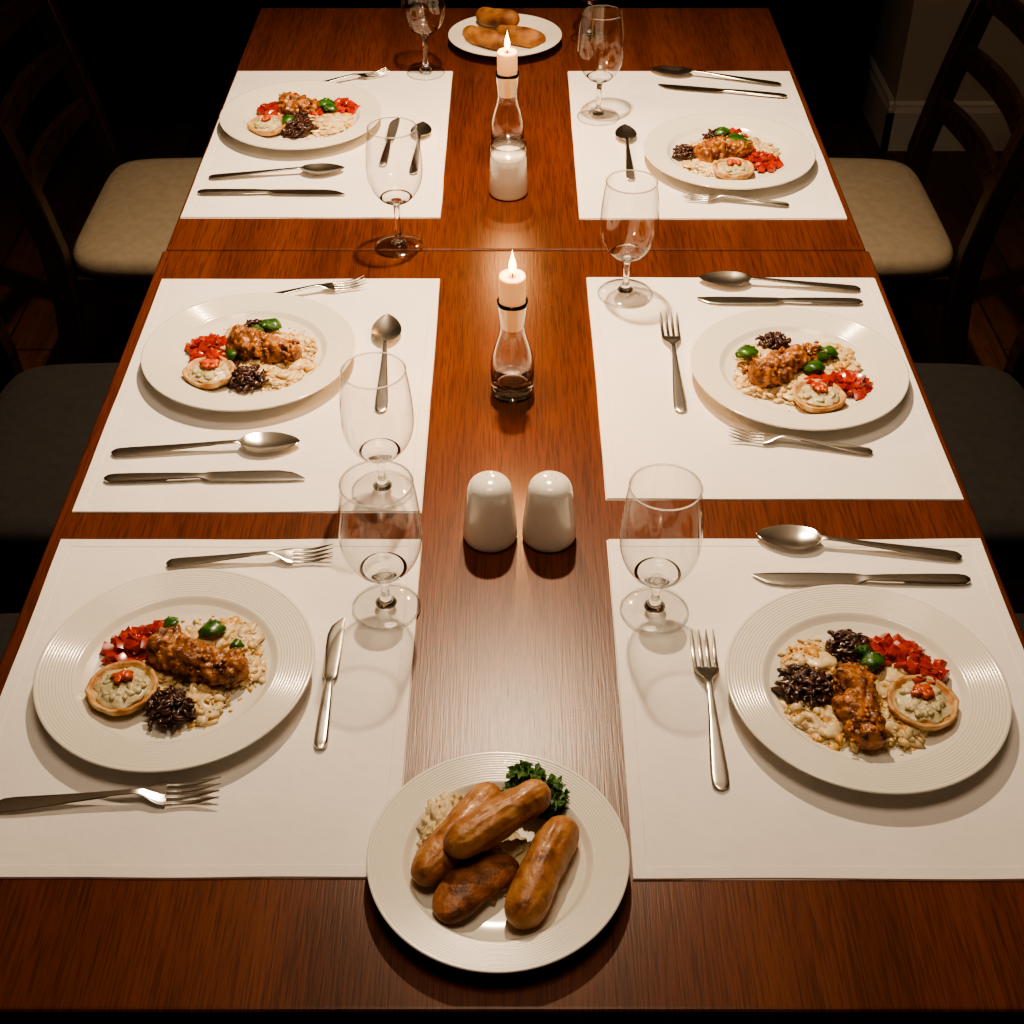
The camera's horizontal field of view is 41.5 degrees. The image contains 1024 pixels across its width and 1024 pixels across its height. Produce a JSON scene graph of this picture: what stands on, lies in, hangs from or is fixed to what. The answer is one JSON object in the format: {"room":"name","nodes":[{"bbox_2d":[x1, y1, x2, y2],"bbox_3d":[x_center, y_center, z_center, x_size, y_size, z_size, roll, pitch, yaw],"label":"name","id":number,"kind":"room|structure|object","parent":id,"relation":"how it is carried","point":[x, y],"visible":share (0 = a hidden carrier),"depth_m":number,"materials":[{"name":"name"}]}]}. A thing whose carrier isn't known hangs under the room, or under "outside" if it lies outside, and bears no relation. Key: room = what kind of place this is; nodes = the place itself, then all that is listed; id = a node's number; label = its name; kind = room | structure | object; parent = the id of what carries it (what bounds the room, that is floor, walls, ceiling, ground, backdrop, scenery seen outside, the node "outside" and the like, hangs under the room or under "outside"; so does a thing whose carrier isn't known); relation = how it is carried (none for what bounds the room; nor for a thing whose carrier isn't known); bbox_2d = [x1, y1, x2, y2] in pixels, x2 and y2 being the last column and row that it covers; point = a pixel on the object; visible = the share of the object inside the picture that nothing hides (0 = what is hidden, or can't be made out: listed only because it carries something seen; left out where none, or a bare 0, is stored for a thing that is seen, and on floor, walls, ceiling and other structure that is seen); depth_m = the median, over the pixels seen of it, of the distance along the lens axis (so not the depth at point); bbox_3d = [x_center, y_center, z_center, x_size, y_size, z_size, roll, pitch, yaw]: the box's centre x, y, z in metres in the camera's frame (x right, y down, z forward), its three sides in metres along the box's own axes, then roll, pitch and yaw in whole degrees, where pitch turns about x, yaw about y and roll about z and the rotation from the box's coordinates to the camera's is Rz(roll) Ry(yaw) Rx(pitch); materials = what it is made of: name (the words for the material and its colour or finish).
{"room":"dining room","nodes":[
{"label":"dining room","id":0,"kind":"room"},
{"bbox_2d":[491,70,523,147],"bbox_3d":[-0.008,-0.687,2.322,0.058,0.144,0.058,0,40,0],"label":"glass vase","id":1,"kind":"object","parent":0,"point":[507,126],"depth_m":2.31,"materials":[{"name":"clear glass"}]},
{"bbox_2d":[0,78,1023,613],"bbox_3d":[0.100,0.489,2.283,5.000,0.100,6.250,0,40,0],"label":"floor","id":2,"kind":"structure","parent":0,"point":[953,185],"depth_m":3.65,"materials":[{"name":"brown wood"}]},
{"bbox_2d":[0,613,19,662],"bbox_3d":[-0.737,0.259,1.688,0.612,1.020,0.482,0,40,0],"label":"dining chair","id":3,"kind":"object","parent":2,"relation":"on","point":[8,621],"visible":0.02,"depth_m":1.85,"materials":[{"name":"grey fabric"}]},
{"bbox_2d":[0,316,118,579],"bbox_3d":[-0.737,-0.142,2.161,0.612,1.020,0.482,0,40,0],"label":"dining chair","id":4,"kind":"object","parent":2,"relation":"on","point":[49,414],"visible":0.3,"depth_m":2.16,"materials":[{"name":"grey fabric"}]},
{"bbox_2d":[0,0,201,363],"bbox_3d":[-0.737,-0.659,2.772,0.612,1.020,0.482,0,40,0],"label":"dining chair","id":5,"kind":"object","parent":2,"relation":"on","point":[119,247],"visible":0.62,"depth_m":2.69,"materials":[{"name":"brown wood"}]},
{"bbox_2d":[73,158,201,278],"bbox_3d":[-0.653,-0.622,2.803,0.444,0.058,0.482,0,40,0],"label":"seat cushion","id":6,"kind":"object","parent":5,"relation":"on","point":[132,220],"depth_m":2.73,"materials":[{"name":"beige fabric"}]},
{"bbox_2d":[0,8,1023,1023],"bbox_3d":[0.006,-0.047,2.259,1.102,0.750,2.323,0,40,0],"label":"dining table","id":7,"kind":"object","parent":2,"relation":"on","point":[514,646],"visible":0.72,"depth_m":1.47,"materials":[{"name":"brown wood"}]},
{"bbox_2d":[0,539,421,878],"bbox_3d":[-0.317,0.183,1.406,0.425,0.002,0.466,0,40,0],"label":"placemat","id":8,"kind":"object","parent":7,"relation":"on","point":[286,806],"visible":0.74,"depth_m":1.33,"materials":[{"name":"white fabric"}]},
{"bbox_2d":[0,777,220,811],"bbox_3d":[-0.386,0.271,1.289,0.213,0.010,0.028,-3,40,-4],"label":"fork","id":9,"kind":"object","parent":8,"relation":"on","point":[156,793],"visible":1,"depth_m":1.29,"materials":[{"name":"silver metal"}]},
{"bbox_2d":[33,569,314,772],"bbox_3d":[-0.349,0.155,1.399,0.287,0.048,0.287,-7,41,-9],"label":"dinner plate","id":10,"kind":"object","parent":8,"relation":"on","point":[174,670],"visible":1,"depth_m":1.39,"materials":[{"name":"white ceramic"}]},
{"bbox_2d":[166,544,332,566],"bbox_3d":[-0.301,0.051,1.548,0.191,0.010,0.025,-3,40,-4],"label":"fork","id":11,"kind":"object","parent":8,"relation":"on","point":[287,554],"visible":1,"depth_m":1.55,"materials":[{"name":"silver metal"}]},
{"bbox_2d":[314,617,344,748],"bbox_3d":[-0.191,0.174,1.408,0.018,0.006,0.184,0,40,0],"label":"table knife","id":12,"kind":"object","parent":8,"relation":"on","point":[334,643],"visible":1,"depth_m":1.41,"materials":[{"name":"silver metal"}]},
{"bbox_2d":[338,460,421,630],"bbox_3d":[-0.139,0.037,1.438,0.088,0.177,0.088,0,40,0],"label":"wine glass","id":13,"kind":"object","parent":8,"relation":"on","point":[383,568],"visible":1,"depth_m":1.47,"materials":[{"name":"clear glass"}]},
{"bbox_2d":[72,279,439,512],"bbox_3d":[-0.318,-0.175,1.828,0.421,0.002,0.545,0,40,0],"label":"placemat","id":14,"kind":"object","parent":7,"relation":"on","point":[140,415],"visible":0.71,"depth_m":1.75,"materials":[{"name":"white fabric"}]},
{"bbox_2d":[104,470,304,482],"bbox_3d":[-0.379,-0.044,1.666,0.247,0.006,0.021,-1,40,-1],"label":"table knife","id":15,"kind":"object","parent":14,"relation":"on","point":[247,475],"visible":1,"depth_m":1.66,"materials":[{"name":"silver metal"}]},
{"bbox_2d":[111,432,299,455],"bbox_3d":[-0.387,-0.084,1.708,0.237,0.011,0.044,-3,40,-3],"label":"spoon","id":16,"kind":"object","parent":14,"relation":"on","point":[261,442],"visible":1,"depth_m":1.71,"materials":[{"name":"silver metal"}]},
{"bbox_2d":[141,293,355,411],"bbox_3d":[-0.360,-0.226,1.847,0.291,0.050,0.291,-5,41,-6],"label":"dinner plate","id":17,"kind":"object","parent":14,"relation":"on","point":[246,351],"visible":1,"depth_m":1.84,"materials":[{"name":"white ceramic"}]},
{"bbox_2d":[273,275,366,293],"bbox_3d":[-0.310,-0.328,1.995,0.192,0.010,0.025,-11,42,-13],"label":"fork","id":18,"kind":"object","parent":14,"relation":"on","point":[331,285],"visible":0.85,"depth_m":2.00,"materials":[{"name":"silver metal"}]},
{"bbox_2d":[339,352,413,508],"bbox_3d":[-0.158,-0.095,1.594,0.086,0.177,0.086,0,40,0],"label":"wine glass","id":19,"kind":"object","parent":14,"relation":"on","point":[377,448],"visible":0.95,"depth_m":1.62,"materials":[{"name":"clear glass"}]},
{"bbox_2d":[371,313,401,411],"bbox_3d":[-0.176,-0.209,1.856,0.043,0.011,0.232,-1,40,-1],"label":"spoon","id":20,"kind":"object","parent":14,"relation":"on","point":[387,327],"visible":0.96,"depth_m":1.89,"materials":[{"name":"silver metal"}]},
{"bbox_2d":[180,71,452,218],"bbox_3d":[-0.326,-0.668,2.409,0.422,0.002,0.596,0,40,0],"label":"placemat","id":21,"kind":"object","parent":7,"relation":"on","point":[398,94],"visible":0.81,"depth_m":2.33,"materials":[{"name":"white fabric"}]},
{"bbox_2d":[197,189,344,194],"bbox_3d":[-0.399,-0.532,2.240,0.246,0.006,0.021,0,40,0],"label":"table knife","id":22,"kind":"object","parent":21,"relation":"on","point":[201,191],"visible":1,"depth_m":2.24,"materials":[{"name":"silver metal"}]},
{"bbox_2d":[208,163,344,178],"bbox_3d":[-0.399,-0.578,2.290,0.230,0.011,0.042,-4,40,-5],"label":"spoon","id":23,"kind":"object","parent":21,"relation":"on","point":[317,168],"visible":1,"depth_m":2.29,"materials":[{"name":"silver metal"}]},
{"bbox_2d":[219,81,381,149],"bbox_3d":[-0.380,-0.718,2.430,0.291,0.046,0.291,5,41,6],"label":"dinner plate","id":24,"kind":"object","parent":21,"relation":"on","point":[293,115],"visible":1,"depth_m":2.43,"materials":[{"name":"white ceramic"}]},
{"bbox_2d":[324,67,389,81],"bbox_3d":[-0.323,-0.832,2.589,0.181,0.010,0.024,-17,43,-19],"label":"fork","id":25,"kind":"object","parent":21,"relation":"on","point":[375,73],"visible":0.82,"depth_m":2.60,"materials":[{"name":"silver metal"}]},
{"bbox_2d":[379,118,399,165],"bbox_3d":[-0.217,-0.658,2.389,0.018,0.006,0.196,2,40,2],"label":"table knife","id":26,"kind":"object","parent":21,"relation":"on","point":[392,129],"visible":0.93,"depth_m":2.39,"materials":[{"name":"silver metal"}]},
{"bbox_2d":[409,121,431,173],"bbox_3d":[-0.165,-0.641,2.365,0.038,0.011,0.196,1,40,2],"label":"spoon","id":27,"kind":"object","parent":21,"relation":"on","point":[423,128],"visible":0.97,"depth_m":2.38,"materials":[{"name":"silver metal"}]},
{"bbox_2d":[401,10,444,79],"bbox_3d":[-0.168,-0.930,2.563,0.084,0.197,0.084,0,40,0],"label":"wine glass","id":28,"kind":"object","parent":21,"relation":"on","point":[424,31],"visible":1,"depth_m":2.59,"materials":[{"name":"clear glass"}]},
{"bbox_2d":[366,116,422,257],"bbox_3d":[-0.177,-0.492,2.050,0.085,0.197,0.085,0,40,0],"label":"wine glass","id":29,"kind":"object","parent":7,"relation":"on","point":[395,197],"visible":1,"depth_m":2.07,"materials":[{"name":"clear glass"}]},
{"bbox_2d":[463,470,516,552],"bbox_3d":[-0.025,-0.005,1.560,0.063,0.089,0.063,0,40,0],"label":"salt shaker","id":30,"kind":"object","parent":7,"relation":"on","point":[490,523],"visible":1,"depth_m":1.54,"materials":[{"name":"white ceramic"}]},
{"bbox_2d":[366,751,629,973],"bbox_3d":[-0.013,0.302,1.216,0.238,0.065,0.238,-9,41,-11],"label":"plate","id":31,"kind":"object","parent":7,"relation":"on","point":[494,862],"visible":1,"depth_m":1.21,"materials":[{"name":"white ceramic"}]},
{"bbox_2d":[448,7,561,56],"bbox_3d":[-0.014,-0.973,2.719,0.230,0.065,0.230,-16,43,-18],"label":"bread plate","id":32,"kind":"object","parent":7,"relation":"on","point":[484,34],"visible":0.94,"depth_m":2.71,"materials":[{"name":"white ceramic"}]},
{"bbox_2d":[491,33,523,147],"bbox_3d":[-0.008,-0.714,2.299,0.058,0.215,0.058,0,40,0],"label":"candle holder","id":33,"kind":"object","parent":7,"relation":"on","point":[507,126],"visible":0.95,"depth_m":2.30,"materials":[{"name":"clear glass"}]},
{"bbox_2d":[497,48,517,75],"bbox_3d":[-0.008,-0.740,2.277,0.034,0.076,0.034,0,40,0],"label":"candle","id":34,"kind":"object","parent":33,"relation":"on","point":[506,57],"depth_m":2.25,"materials":[{"name":"wax"}]},
{"bbox_2d":[489,138,527,200],"bbox_3d":[-0.006,-0.566,2.221,0.065,0.088,0.065,0,40,0],"label":"votive candle","id":35,"kind":"object","parent":7,"relation":"on","point":[508,180],"visible":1,"depth_m":2.20,"materials":[{"name":"white wax"}]},
{"bbox_2d":[491,251,533,402],"bbox_3d":[0.001,-0.243,1.744,0.058,0.215,0.058,0,40,0],"label":"candle holder","id":36,"kind":"object","parent":7,"relation":"on","point":[512,361],"visible":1,"depth_m":1.75,"materials":[{"name":"clear glass"}]},
{"bbox_2d":[499,269,525,306],"bbox_3d":[0.001,-0.269,1.722,0.034,0.076,0.034,0,40,0],"label":"candle","id":37,"kind":"object","parent":36,"relation":"on","point":[512,282],"depth_m":1.70,"materials":[{"name":"wax"}]},
{"bbox_2d":[522,470,575,552],"bbox_3d":[0.043,-0.005,1.560,0.063,0.089,0.063,0,40,0],"label":"pepper shaker","id":38,"kind":"object","parent":7,"relation":"on","point":[549,521],"visible":1,"depth_m":1.54,"materials":[{"name":"white ceramic"}]},
{"bbox_2d":[571,0,607,44],"bbox_3d":[0.158,-1.047,2.705,0.084,0.197,0.084,0,40,0],"label":"wine glass","id":39,"kind":"object","parent":7,"relation":"on","point":[588,33],"visible":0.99,"depth_m":2.75,"materials":[{"name":"clear glass"}]},
{"bbox_2d":[568,71,846,219],"bbox_3d":[0.325,-0.666,2.407,0.434,0.002,0.599,0,40,0],"label":"placemat","id":40,"kind":"object","parent":7,"relation":"on","point":[642,104],"visible":0.68,"depth_m":2.37,"materials":[{"name":"white fabric"}]},
{"bbox_2d":[577,5,624,125],"bbox_3d":[0.158,-0.797,2.411,0.083,0.191,0.083,0,40,0],"label":"wine glass","id":41,"kind":"object","parent":40,"relation":"on","point":[599,77],"visible":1,"depth_m":2.44,"materials":[{"name":"clear glass"}]},
{"bbox_2d":[615,124,636,179],"bbox_3d":[0.202,-0.630,2.351,0.038,0.011,0.209,0,40,0],"label":"spoon","id":42,"kind":"object","parent":40,"relation":"on","point":[626,132],"visible":0.98,"depth_m":2.38,"materials":[{"name":"silver metal"}]},
{"bbox_2d":[650,66,780,84],"bbox_3d":[0.392,-0.842,2.601,0.254,0.011,0.044,10,41,12],"label":"spoon","id":43,"kind":"object","parent":40,"relation":"on","point":[669,70],"visible":1,"depth_m":2.60,"materials":[{"name":"silver metal"}]},
{"bbox_2d":[658,84,786,97],"bbox_3d":[0.397,-0.798,2.554,0.245,0.006,0.021,8,41,9],"label":"table knife","id":44,"kind":"object","parent":40,"relation":"on","point":[681,87],"visible":1,"depth_m":2.55,"materials":[{"name":"silver metal"}]},
{"bbox_2d":[643,113,815,189],"bbox_3d":[0.373,-0.625,2.318,0.294,0.048,0.294,-16,43,-18],"label":"dinner plate","id":45,"kind":"object","parent":40,"relation":"on","point":[729,151],"visible":1,"depth_m":2.31,"materials":[{"name":"white ceramic"}]},
{"bbox_2d":[682,190,788,205],"bbox_3d":[0.367,-0.514,2.215,0.176,0.010,0.024,6,41,7],"label":"fork","id":46,"kind":"object","parent":40,"relation":"on","point":[708,197],"visible":1,"depth_m":2.21,"materials":[{"name":"silver metal"}]},
{"bbox_2d":[586,277,963,500],"bbox_3d":[0.330,-0.184,1.839,0.437,0.002,0.525,0,40,0],"label":"placemat","id":47,"kind":"object","parent":7,"relation":"on","point":[640,425],"visible":0.73,"depth_m":1.75,"materials":[{"name":"white fabric"}]},
{"bbox_2d":[597,169,658,307],"bbox_3d":[0.168,-0.393,1.943,0.084,0.181,0.084,0,40,0],"label":"wine glass","id":48,"kind":"object","parent":47,"relation":"on","point":[627,253],"visible":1,"depth_m":1.97,"materials":[{"name":"clear glass"}]},
{"bbox_2d":[660,311,686,411],"bbox_3d":[0.224,-0.211,1.857,0.028,0.010,0.234,1,40,1],"label":"fork","id":49,"kind":"object","parent":47,"relation":"on","point":[679,397],"visible":1,"depth_m":1.84,"materials":[{"name":"silver metal"}]},
{"bbox_2d":[699,271,860,290],"bbox_3d":[0.399,-0.343,2.013,0.240,0.011,0.044,4,40,5],"label":"spoon","id":50,"kind":"object","parent":47,"relation":"on","point":[723,278],"visible":1,"depth_m":2.01,"materials":[{"name":"silver metal"}]},
{"bbox_2d":[697,296,862,304],"bbox_3d":[0.393,-0.310,1.980,0.242,0.006,0.021,1,40,1],"label":"table knife","id":51,"kind":"object","parent":47,"relation":"on","point":[714,299],"visible":1,"depth_m":1.98,"materials":[{"name":"silver metal"}]},
{"bbox_2d":[690,308,908,430],"bbox_3d":[0.386,-0.198,1.817,0.291,0.046,0.291,-5,41,-6],"label":"dinner plate","id":52,"kind":"object","parent":47,"relation":"on","point":[789,368],"visible":1,"depth_m":1.81,"materials":[{"name":"white ceramic"}]},
{"bbox_2d":[728,425,872,454],"bbox_3d":[0.366,-0.091,1.715,0.182,0.010,0.024,8,41,9],"label":"fork","id":53,"kind":"object","parent":47,"relation":"on","point":[767,436],"visible":1,"depth_m":1.71,"materials":[{"name":"silver metal"}]},
{"bbox_2d":[607,538,1023,880],"bbox_3d":[0.330,0.183,1.406,0.440,0.002,0.469,0,40,0],"label":"placemat","id":54,"kind":"object","parent":7,"relation":"on","point":[774,820],"visible":0.72,"depth_m":1.32,"materials":[{"name":"white fabric"}]},
{"bbox_2d":[620,463,703,634],"bbox_3d":[0.157,0.041,1.434,0.087,0.177,0.087,0,40,0],"label":"wine glass","id":55,"kind":"object","parent":54,"relation":"on","point":[656,573],"visible":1,"depth_m":1.46,"materials":[{"name":"clear glass"}]},
{"bbox_2d":[690,629,729,789],"bbox_3d":[0.203,0.196,1.377,0.027,0.010,0.209,1,40,1],"label":"fork","id":56,"kind":"object","parent":54,"relation":"on","point":[719,771],"visible":1,"depth_m":1.36,"materials":[{"name":"silver metal"}]},
{"bbox_2d":[756,525,961,559],"bbox_3d":[0.402,0.037,1.565,0.236,0.011,0.044,6,41,6],"label":"spoon","id":57,"kind":"object","parent":54,"relation":"on","point":[797,537],"visible":1,"depth_m":1.56,"materials":[{"name":"silver metal"}]},
{"bbox_2d":[752,572,970,584],"bbox_3d":[0.395,0.075,1.525,0.246,0.006,0.021,0,40,0],"label":"table knife","id":58,"kind":"object","parent":54,"relation":"on","point":[782,578],"visible":1,"depth_m":1.52,"materials":[{"name":"silver metal"}]},
{"bbox_2d":[725,585,1011,794],"bbox_3d":[0.362,0.172,1.380,0.295,0.047,0.295,0,40,0],"label":"dinner plate","id":59,"kind":"object","parent":54,"relation":"on","point":[854,687],"visible":1,"depth_m":1.37,"materials":[{"name":"white ceramic"}]},
{"bbox_2d":[829,0,1023,363],"bbox_3d":[0.742,-0.659,2.772,0.612,1.020,0.482,0,40,0],"label":"dining chair","id":60,"kind":"object","parent":2,"relation":"on","point":[910,249],"visible":0.52,"depth_m":2.70,"materials":[{"name":"brown wood"}]},
{"bbox_2d":[829,158,952,278],"bbox_3d":[0.658,-0.622,2.803,0.444,0.058,0.482,0,40,0],"label":"seat cushion","id":61,"kind":"object","parent":60,"relation":"on","point":[896,221],"depth_m":2.73,"materials":[{"name":"beige fabric"}]},
{"bbox_2d":[914,322,1023,579],"bbox_3d":[0.742,-0.142,2.161,0.612,1.020,0.482,0,40,0],"label":"dining chair","id":62,"kind":"object","parent":2,"relation":"on","point":[978,410],"visible":0.3,"depth_m":2.17,"materials":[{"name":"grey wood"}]},
{"bbox_2d":[1015,613,1023,634],"bbox_3d":[0.742,0.259,1.688,0.612,1.020,0.482,0,40,0],"label":"dining chair","id":63,"kind":"object","parent":2,"relation":"on","point":[1020,616],"visible":0.02,"depth_m":1.86,"materials":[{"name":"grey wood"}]},
{"bbox_2d":[870,0,1023,100],"bbox_3d":[1.815,-2.350,3.429,1.370,2.750,0.630,0,40,0],"label":"wall pier","id":64,"kind":"object","parent":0,"point":[910,43],"visible":0.5,"depth_m":3.91,"materials":[{"name":"paint"}]},
{"bbox_2d":[856,52,1010,150],"bbox_3d":[1.806,-1.353,4.263,1.388,0.150,0.648,0,40,0],"label":"baseboard","id":65,"kind":"structure","parent":64,"relation":"attached to","point":[892,123],"depth_m":4.03,"materials":[{"name":"wood"}]}
]}

